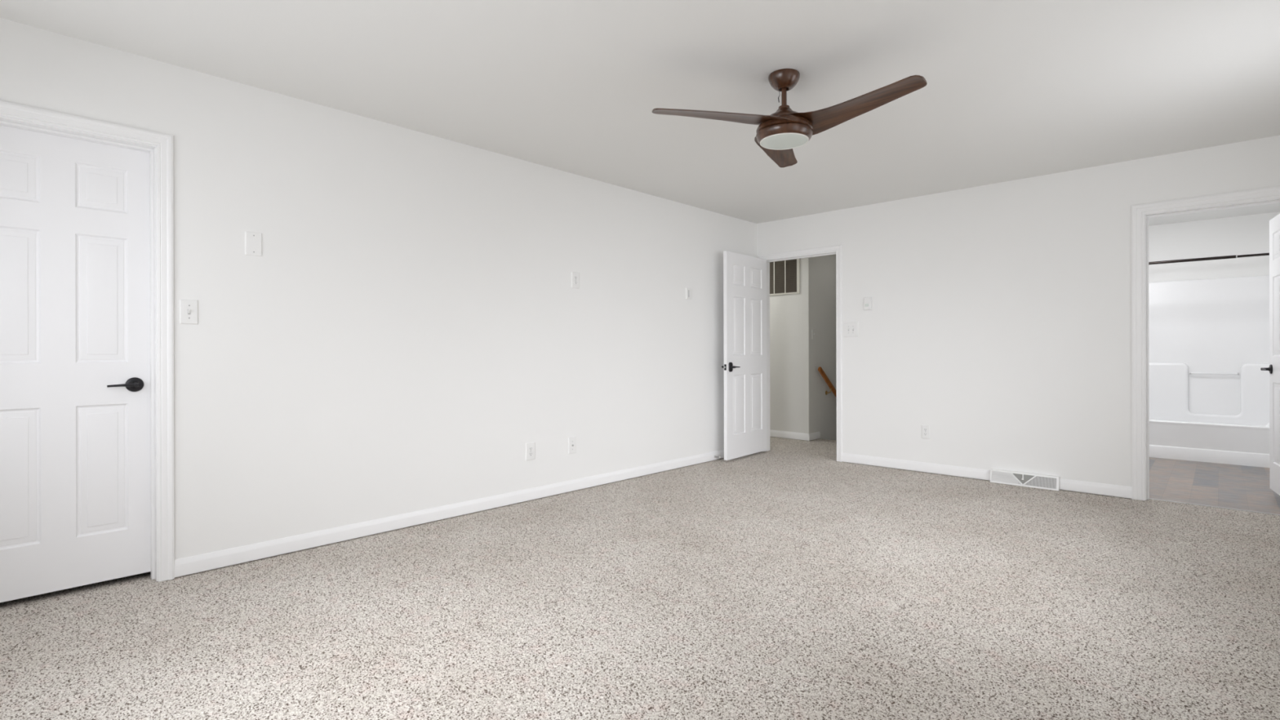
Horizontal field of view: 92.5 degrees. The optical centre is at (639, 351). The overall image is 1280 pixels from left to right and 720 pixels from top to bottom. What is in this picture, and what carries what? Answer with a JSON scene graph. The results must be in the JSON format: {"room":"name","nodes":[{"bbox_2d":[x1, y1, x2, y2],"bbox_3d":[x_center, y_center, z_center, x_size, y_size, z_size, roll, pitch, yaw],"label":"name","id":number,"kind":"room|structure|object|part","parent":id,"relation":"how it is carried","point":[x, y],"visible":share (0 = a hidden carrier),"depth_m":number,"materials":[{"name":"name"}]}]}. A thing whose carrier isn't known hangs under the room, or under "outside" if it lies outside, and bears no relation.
{"room":"empty bedroom","nodes":[
{"label":"empty bedroom","id":0,"kind":"room"},
{"bbox_2d":[0,17,756,577],"bbox_3d":[-0.848,-0.147,4.445,0.120,2.440,6.000,0,0,43],"label":"wall","id":1,"kind":"structure","parent":0,"point":[410,318],"depth_m":3.64,"materials":[{"name":"white paint"}]},
{"bbox_2d":[0,115,158,602],"bbox_3d":[-2.532,0.051,2.667,0.120,2.052,0.691,0,0,43],"label":"door","id":2,"kind":"structure","parent":1,"relation":"in","point":[78,255],"depth_m":2.72,"materials":[{"name":"white paint"}]},
{"bbox_3d":[-2.664,-0.742,2.590,0.035,0.201,0.181,0,0,43],"label":"raised panel","id":3,"kind":"part","parent":2,"relation":"part of","materials":[{"name":"white paint"}]},
{"bbox_3d":[-2.663,-0.237,2.590,0.035,0.577,0.181,0,0,43],"label":"raised panel","id":4,"kind":"part","parent":2,"relation":"part of","materials":[{"name":"white paint"}]},
{"bbox_3d":[-2.661,0.536,2.590,0.035,0.586,0.181,0,0,43],"label":"raised panel","id":5,"kind":"part","parent":2,"relation":"part of","materials":[{"name":"white paint"}]},
{"bbox_3d":[-2.463,-0.743,2.802,0.035,0.201,0.181,0,0,43],"label":"raised panel","id":6,"kind":"part","parent":2,"relation":"part of","materials":[{"name":"white paint"}]},
{"bbox_3d":[-2.462,-0.237,2.802,0.035,0.577,0.181,0,0,43],"label":"raised panel","id":7,"kind":"part","parent":2,"relation":"part of","materials":[{"name":"white paint"}]},
{"bbox_3d":[-2.460,0.535,2.802,0.035,0.586,0.181,0,0,43],"label":"raised panel","id":8,"kind":"part","parent":2,"relation":"part of","materials":[{"name":"white paint"}]},
{"bbox_3d":[-2.368,0.155,2.807,0.018,0.018,0.114,0,0,43],"label":"lever","id":9,"kind":"part","parent":2,"relation":"part of","materials":[{"name":"black metal"}]},
{"bbox_2d":[0,100,174,582],"bbox_3d":[-2.482,0.028,2.620,0.017,2.099,0.785,0,0,43],"label":"trim","id":10,"kind":"structure","parent":1,"relation":"attached to","point":[163,142],"depth_m":2.87,"materials":[{"name":"white paint"}]},
{"bbox_2d":[179,298,198,324],"bbox_3d":[-2.171,-0.192,2.950,0.016,0.118,0.072,0,0,43],"label":"light switch","id":11,"kind":"object","parent":1,"relation":"attached to","point":[188,308],"visible":1,"depth_m":2.95,"materials":[{"name":"white plastic"}]},
{"bbox_2d":[244,231,262,256],"bbox_3d":[-1.987,-0.554,3.151,0.007,0.120,0.076,0,0,43],"label":"blank wall plate","id":12,"kind":"object","parent":1,"relation":"attached to","point":[253,241],"visible":1,"depth_m":3.15,"materials":[{"name":"white paint"}]},
{"bbox_2d":[174,449,724,577],"bbox_3d":[-0.472,1.026,4.742,0.014,0.080,5.056,0,0,43],"label":"baseboard","id":13,"kind":"structure","parent":1,"relation":"attached to","point":[202,562],"depth_m":3.71,"materials":[{"name":"white paint"}]},
{"bbox_2d":[525,442,534,460],"bbox_3d":[-0.788,0.720,4.412,0.008,0.124,0.078,0,0,43],"label":"electrical outlet","id":14,"kind":"object","parent":1,"relation":"attached to","point":[530,447],"visible":1,"depth_m":4.41,"materials":[{"name":"white plastic"}]},
{"bbox_2d":[568,436,576,453],"bbox_3d":[-0.516,0.720,4.694,0.016,0.124,0.074,0,0,43],"label":"cable wall plate","id":15,"kind":"object","parent":1,"relation":"attached to","point":[571,441],"visible":1,"depth_m":4.69,"materials":[{"name":"white plastic"}]},
{"bbox_2d":[571,271,579,288],"bbox_3d":[-0.496,-0.550,4.723,0.008,0.124,0.078,0,0,43],"label":"electrical outlet","id":16,"kind":"object","parent":1,"relation":"attached to","point":[575,276],"visible":1,"depth_m":4.72,"materials":[{"name":"white plastic"}]},
{"bbox_2d":[685,288,691,299],"bbox_3d":[0.456,-0.541,5.726,0.011,0.104,0.074,0,0,43],"label":"wall plate","id":17,"kind":"object","parent":1,"relation":"attached to","point":[688,291],"visible":1,"depth_m":5.72,"materials":[{"name":"white plastic"}]},
{"bbox_2d":[0,436,1279,719],"bbox_3d":[1.152,1.143,4.633,5.720,0.150,9.220,0,0,43],"label":"floor","id":18,"kind":"structure","parent":0,"point":[762,585],"depth_m":2.51,"materials":[{"name":"carpet"}]},
{"bbox_2d":[1148,275,1269,467],"bbox_3d":[5.569,0.151,6.261,1.534,1.819,0.764,0,0,43],"label":"bathtub","id":19,"kind":"object","parent":18,"relation":"on","point":[1213,325],"visible":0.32,"depth_m":6.30,"materials":[{"name":"white plastic"}]},
{"bbox_2d":[1189,372,1239,375],"bbox_3d":[5.946,0.228,6.345,0.376,0.024,0.024,0,0,43],"label":"towel bar","id":20,"kind":"object","parent":19,"relation":"attached to","point":[1189,372],"visible":1,"depth_m":6.34,"materials":[{"name":"white plastic"}]},
{"bbox_2d":[0,0,1279,226],"bbox_3d":[1.754,-1.448,4.111,4.360,0.150,9.340,0,0,43],"label":"ceiling","id":21,"kind":"structure","parent":0,"point":[1014,90],"depth_m":3.04,"materials":[{"name":"white paint"}]},
{"bbox_2d":[652,68,927,167],"bbox_3d":[0.824,-1.204,2.946,1.064,0.332,1.192,0,0,43],"label":"ceiling fan","id":22,"kind":"object","parent":21,"relation":"hanging from","point":[783,131],"visible":1,"depth_m":2.93,"materials":[{"name":"brown wood"}]},
{"bbox_3d":[0.393,-1.117,2.907,0.655,0.057,0.221,0,0,-16],"label":"blade","id":23,"kind":"part","parent":22,"relation":"part of","materials":[{"name":"brown wood"}]},
{"bbox_3d":[0.761,-1.111,3.379,0.221,0.057,0.655,0,-1,14],"label":"blade","id":24,"kind":"part","parent":22,"relation":"part of","materials":[{"name":"brown wood"}]},
{"bbox_2d":[760,133,807,149],"bbox_3d":[0.715,-1.045,3.039,0.228,0.016,0.228,0,0,43],"label":"diffuser","id":25,"kind":"object","parent":22,"relation":"attached to","point":[771,141],"depth_m":3.02,"materials":[{"name":"white glass"}]},
{"bbox_3d":[0.990,-1.120,2.822,0.655,0.057,0.221,0,0,45],"label":"blade","id":26,"kind":"part","parent":22,"relation":"part of","materials":[{"name":"brown wood"}]},
{"bbox_2d":[769,254,836,440],"bbox_3d":[2.603,1.143,9.195,1.750,5.040,3.560,0,0,43],"label":"wall","id":27,"kind":"structure","parent":0,"point":[799,402],"depth_m":7.50,"materials":[{"name":"white paint"}]},
{"bbox_2d":[769,258,799,295],"bbox_3d":[1.714,-0.926,7.572,0.578,0.450,0.013,0,0,43],"label":"air vent","id":28,"kind":"object","parent":27,"relation":"in","point":[784,275],"visible":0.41,"depth_m":7.50,"materials":[{"name":"grey"}]},
{"bbox_2d":[769,429,808,439],"bbox_3d":[1.410,1.020,7.864,1.650,0.080,0.014,0,0,43],"label":"baseboard","id":29,"kind":"structure","parent":27,"relation":"attached to","point":[793,435],"depth_m":7.47,"materials":[{"name":"white paint"}]},
{"bbox_2d":[811,329,814,339],"bbox_3d":[2.096,-0.205,7.379,0.016,0.118,0.074,0,0,43],"label":"switch","id":30,"kind":"object","parent":27,"relation":"attached to","point":[812,331],"visible":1,"depth_m":7.37,"materials":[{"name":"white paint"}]},
{"bbox_2d":[808,431,820,440],"bbox_3d":[2.103,1.019,7.386,0.014,0.080,0.274,0,0,43],"label":"baseboard","id":31,"kind":"structure","parent":27,"relation":"attached to","point":[812,436],"depth_m":7.37,"materials":[{"name":"white paint"}]},
{"bbox_2d":[817,366,836,398],"bbox_3d":[3.039,1.177,8.324,0.081,1.994,2.632,0,0,43],"label":"handrail","id":32,"kind":"object","parent":27,"relation":"attached to","point":[821,371],"visible":0.34,"depth_m":7.51,"materials":[{"name":"brown wood"}]},
{"bbox_2d":[756,135,1279,498],"bbox_3d":[2.796,-0.156,5.207,4.360,2.440,0.120,0,0,43],"label":"wall","id":33,"kind":"structure","parent":0,"point":[999,321],"depth_m":4.96,"materials":[{"name":"white paint"}]},
{"bbox_2d":[721,250,836,460],"bbox_3d":[1.378,0.041,5.993,0.850,2.052,0.931,0,0,43],"label":"door","id":34,"kind":"structure","parent":33,"relation":"in","point":[746,278],"depth_m":6.17,"materials":[{"name":"white paint"}]},
{"bbox_3d":[0.965,-0.756,6.068,0.035,0.201,0.233,0,0,40],"label":"raised panel","id":35,"kind":"part","parent":34,"relation":"part of","materials":[{"name":"white paint"}]},
{"bbox_3d":[0.967,-0.251,6.068,0.035,0.577,0.233,0,0,40],"label":"raised panel","id":36,"kind":"part","parent":34,"relation":"part of","materials":[{"name":"white paint"}]},
{"bbox_3d":[0.969,0.522,6.069,0.035,0.586,0.233,0,0,40],"label":"raised panel","id":37,"kind":"part","parent":34,"relation":"part of","materials":[{"name":"white paint"}]},
{"bbox_3d":[1.186,-0.757,6.332,0.035,0.201,0.236,0,0,40],"label":"raised panel","id":38,"kind":"part","parent":34,"relation":"part of","materials":[{"name":"white paint"}]},
{"bbox_3d":[1.187,-0.252,6.332,0.035,0.577,0.236,0,0,40],"label":"raised panel","id":39,"kind":"part","parent":34,"relation":"part of","materials":[{"name":"white paint"}]},
{"bbox_3d":[1.189,0.521,6.332,0.035,0.586,0.236,0,0,40],"label":"raised panel","id":40,"kind":"part","parent":34,"relation":"part of","materials":[{"name":"white paint"}]},
{"bbox_2d":[758,244,842,462],"bbox_3d":[1.609,0.018,6.237,0.938,2.096,0.017,0,0,43],"label":"trim","id":41,"kind":"structure","parent":33,"relation":"attached to","point":[837,249],"depth_m":5.94,"materials":[{"name":"white paint"}]},
{"bbox_2d":[843,322,858,337],"bbox_3d":[2.014,-0.210,5.854,0.146,0.138,0.016,0,0,43],"label":"double light switch","id":42,"kind":"object","parent":33,"relation":"attached to","point":[851,329],"visible":1,"depth_m":5.85,"materials":[{"name":"white plastic"}]},
{"bbox_2d":[863,297,872,310],"bbox_3d":[2.133,-0.448,5.733,0.078,0.122,0.028,0,0,43],"label":"thermostat","id":43,"kind":"object","parent":33,"relation":"attached to","point":[868,301],"visible":1,"depth_m":5.72,"materials":[{"name":"white plastic"}]},
{"bbox_2d":[841,453,990,479],"bbox_3d":[2.421,1.018,5.473,1.289,0.080,0.014,0,0,43],"label":"baseboard","id":44,"kind":"structure","parent":33,"relation":"attached to","point":[972,473],"depth_m":5.42,"materials":[{"name":"white paint"}]},
{"bbox_2d":[921,425,929,439],"bbox_3d":[2.513,0.707,5.389,0.070,0.116,0.008,0,0,43],"label":"electrical outlet","id":45,"kind":"object","parent":33,"relation":"attached to","point":[925,428],"visible":1,"depth_m":5.38,"materials":[{"name":"white plastic"}]},
{"bbox_2d":[990,468,1060,490],"bbox_3d":[3.040,1.012,4.849,0.468,0.103,0.068,0,0,43],"label":"air vent","id":46,"kind":"object","parent":33,"relation":"in","point":[997,476],"visible":1,"depth_m":4.83,"materials":[{"name":"white metal"}]},
{"bbox_2d":[991,471,1021,484],"bbox_3d":[2.943,1.012,4.915,0.217,0.079,0.014,0,0,43],"label":"grille","id":47,"kind":"object","parent":46,"relation":"attached to","point":[997,477],"depth_m":4.91,"materials":[{"name":"white metal"}]},
{"bbox_3d":[3.032,1.011,4.842,0.158,0.077,0.014,0,0,43],"label":"damper plate","id":48,"kind":"part","parent":46,"relation":"part of","materials":[{"name":"grey metal"}]},
{"bbox_2d":[1024,477,1056,488],"bbox_3d":[3.107,1.012,4.759,0.211,0.079,0.014,0,0,43],"label":"grille","id":49,"kind":"object","parent":46,"relation":"attached to","point":[1028,482],"depth_m":4.77,"materials":[{"name":"white metal"}]},
{"bbox_2d":[1059,478,1131,497],"bbox_3d":[3.385,1.016,4.559,0.432,0.080,0.014,0,0,43],"label":"baseboard","id":50,"kind":"structure","parent":33,"relation":"attached to","point":[1064,484],"depth_m":4.55,"materials":[{"name":"white paint"}]},
{"bbox_2d":[1131,186,1279,500],"bbox_3d":[3.873,0.004,4.092,0.922,2.114,0.017,0,0,43],"label":"trim","id":51,"kind":"structure","parent":33,"relation":"attached to","point":[1138,211],"depth_m":4.37,"materials":[{"name":"white paint"}]},
{"bbox_2d":[1144,198,1279,500],"bbox_3d":[4.182,0.035,4.410,0.809,2.052,0.870,0,0,43],"label":"door","id":52,"kind":"structure","parent":33,"relation":"in","point":[1274,223],"depth_m":4.39,"materials":[{"name":"white paint"}]},
{"bbox_3d":[4.564,-0.760,4.368,0.035,0.201,0.222,0,0,36],"label":"raised panel","id":53,"kind":"part","parent":52,"relation":"part of","materials":[{"name":"white paint"}]},
{"bbox_3d":[4.565,-0.255,4.368,0.035,0.577,0.222,0,0,36],"label":"raised panel","id":54,"kind":"part","parent":52,"relation":"part of","materials":[{"name":"white paint"}]},
{"bbox_3d":[4.567,0.518,4.368,0.035,0.586,0.222,0,0,36],"label":"raised panel","id":55,"kind":"part","parent":52,"relation":"part of","materials":[{"name":"white paint"}]},
{"bbox_2d":[1148,211,1279,282],"bbox_3d":[5.788,-0.164,6.656,1.770,2.440,0.100,0,0,43],"label":"wall","id":56,"kind":"structure","parent":0,"point":[1249,234],"depth_m":6.41,"materials":[{"name":"white paint"}]},
{"bbox_2d":[1149,497,1279,515],"bbox_3d":[3.943,1.061,4.164,0.762,0.005,0.014,0,0,43],"label":"threshold strip","id":57,"kind":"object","parent":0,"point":[1149,498],"depth_m":4.17,"materials":[{"name":"grey metal"}]},
{"bbox_3d":[5.435,-0.163,4.924,0.100,2.440,3.100,0,0,43],"label":"wall","id":58,"kind":"structure","parent":0,"visible":0},
{"bbox_2d":[1148,253,1269,264],"bbox_3d":[5.338,-0.893,6.020,1.534,0.052,0.052,0,0,43],"label":"shower curtain rod","id":59,"kind":"object","parent":58,"relation":"attached to","point":[1260,254],"visible":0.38,"depth_m":5.89,"materials":[{"name":"brown metal"}]}
]}

